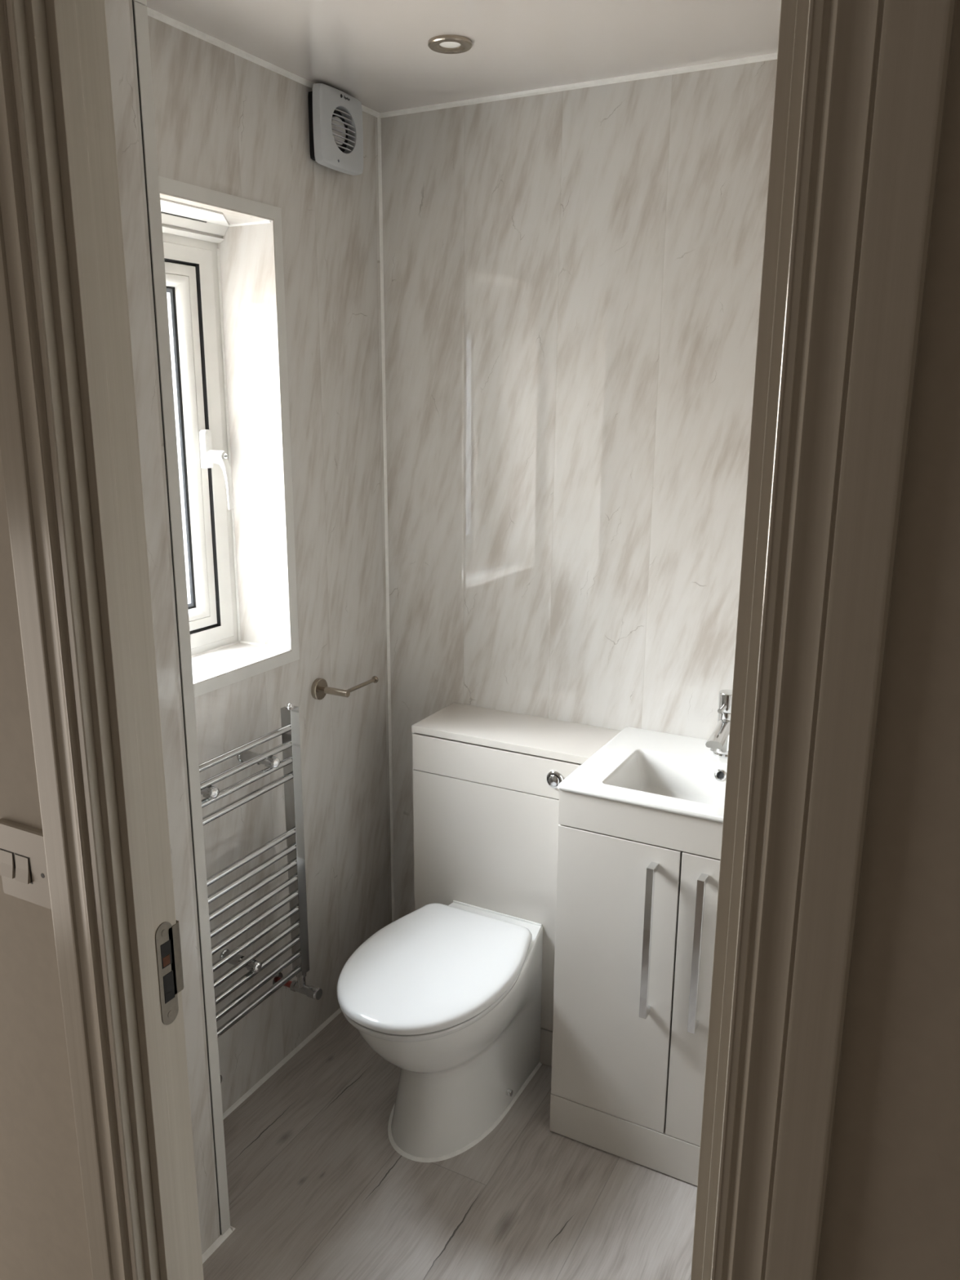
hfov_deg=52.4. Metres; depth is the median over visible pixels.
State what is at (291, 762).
heated towel rail
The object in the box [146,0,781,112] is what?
ceiling
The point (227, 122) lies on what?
wall
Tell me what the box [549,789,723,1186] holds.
vanity unit
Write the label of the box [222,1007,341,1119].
trim
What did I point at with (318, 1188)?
floor
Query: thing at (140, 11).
trim
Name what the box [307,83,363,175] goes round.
fan
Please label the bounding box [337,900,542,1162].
toilet
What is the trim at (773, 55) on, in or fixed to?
attached to the wall at (572, 278)
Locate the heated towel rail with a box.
[199,702,322,1083]
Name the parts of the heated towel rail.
rail, rail, rail, rail, rail, rail, rail, rail, rail, rail, rail, rail, rail, rail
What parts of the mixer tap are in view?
spout, lever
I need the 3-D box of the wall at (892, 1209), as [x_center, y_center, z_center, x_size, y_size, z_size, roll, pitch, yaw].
[-0.326,0.240,1.047,4.100,2.300,0.082,8,16,27]
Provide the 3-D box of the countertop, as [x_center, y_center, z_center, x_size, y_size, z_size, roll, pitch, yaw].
[0.094,0.228,2.418,0.485,0.018,0.214,8,16,27]
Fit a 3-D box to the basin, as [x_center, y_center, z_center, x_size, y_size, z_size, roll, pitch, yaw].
[0.496,0.338,2.105,0.538,0.103,0.423,8,16,27]
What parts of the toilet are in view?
seat, lid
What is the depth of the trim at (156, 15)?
1.91 m
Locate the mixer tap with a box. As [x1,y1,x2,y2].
[705,689,732,758]
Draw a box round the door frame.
[0,0,956,1279]
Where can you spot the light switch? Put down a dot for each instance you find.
(23, 864)
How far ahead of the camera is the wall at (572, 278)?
2.29 m
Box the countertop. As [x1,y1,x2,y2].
[412,702,621,764]
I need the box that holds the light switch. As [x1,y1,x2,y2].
[0,817,51,909]
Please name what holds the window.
in the wall at (227, 122)
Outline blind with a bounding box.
[160,211,228,243]
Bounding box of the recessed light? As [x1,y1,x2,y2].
[427,34,471,53]
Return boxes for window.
[160,191,292,685]
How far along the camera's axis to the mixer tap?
2.16 m
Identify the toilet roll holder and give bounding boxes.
[311,675,378,699]
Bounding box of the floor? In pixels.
[202,1011,697,1279]
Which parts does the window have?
sash, frame, handle, lever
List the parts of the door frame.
architrave, strike plate, architrave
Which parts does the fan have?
blade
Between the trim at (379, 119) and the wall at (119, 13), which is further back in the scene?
the trim at (379, 119)
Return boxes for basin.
[557,727,727,822]
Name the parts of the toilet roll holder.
post, arm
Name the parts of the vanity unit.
cabinet door, rail, handle, cabinet door, handle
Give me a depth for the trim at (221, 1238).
1.93 m
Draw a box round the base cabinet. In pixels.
[412,733,582,1066]
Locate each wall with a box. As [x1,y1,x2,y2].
[0,0,959,1279]
[104,0,221,1254]
[147,15,391,1113]
[381,59,777,920]
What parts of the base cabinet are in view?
panel, flush panel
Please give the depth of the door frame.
0.73 m
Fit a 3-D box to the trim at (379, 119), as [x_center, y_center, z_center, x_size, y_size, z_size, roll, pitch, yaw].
[-0.250,-0.155,2.634,0.006,2.300,0.006,8,16,27]
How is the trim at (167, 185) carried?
attached to the wall at (227, 122)
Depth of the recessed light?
1.87 m
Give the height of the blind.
0.035 m
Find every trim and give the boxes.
[132,0,221,1235]
[133,0,230,1235]
[146,7,379,117]
[158,175,299,697]
[201,1226,235,1263]
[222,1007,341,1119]
[377,116,395,922]
[379,52,777,118]
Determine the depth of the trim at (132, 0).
1.62 m
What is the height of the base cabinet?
0.820 m
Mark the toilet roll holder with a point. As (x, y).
(319, 689)

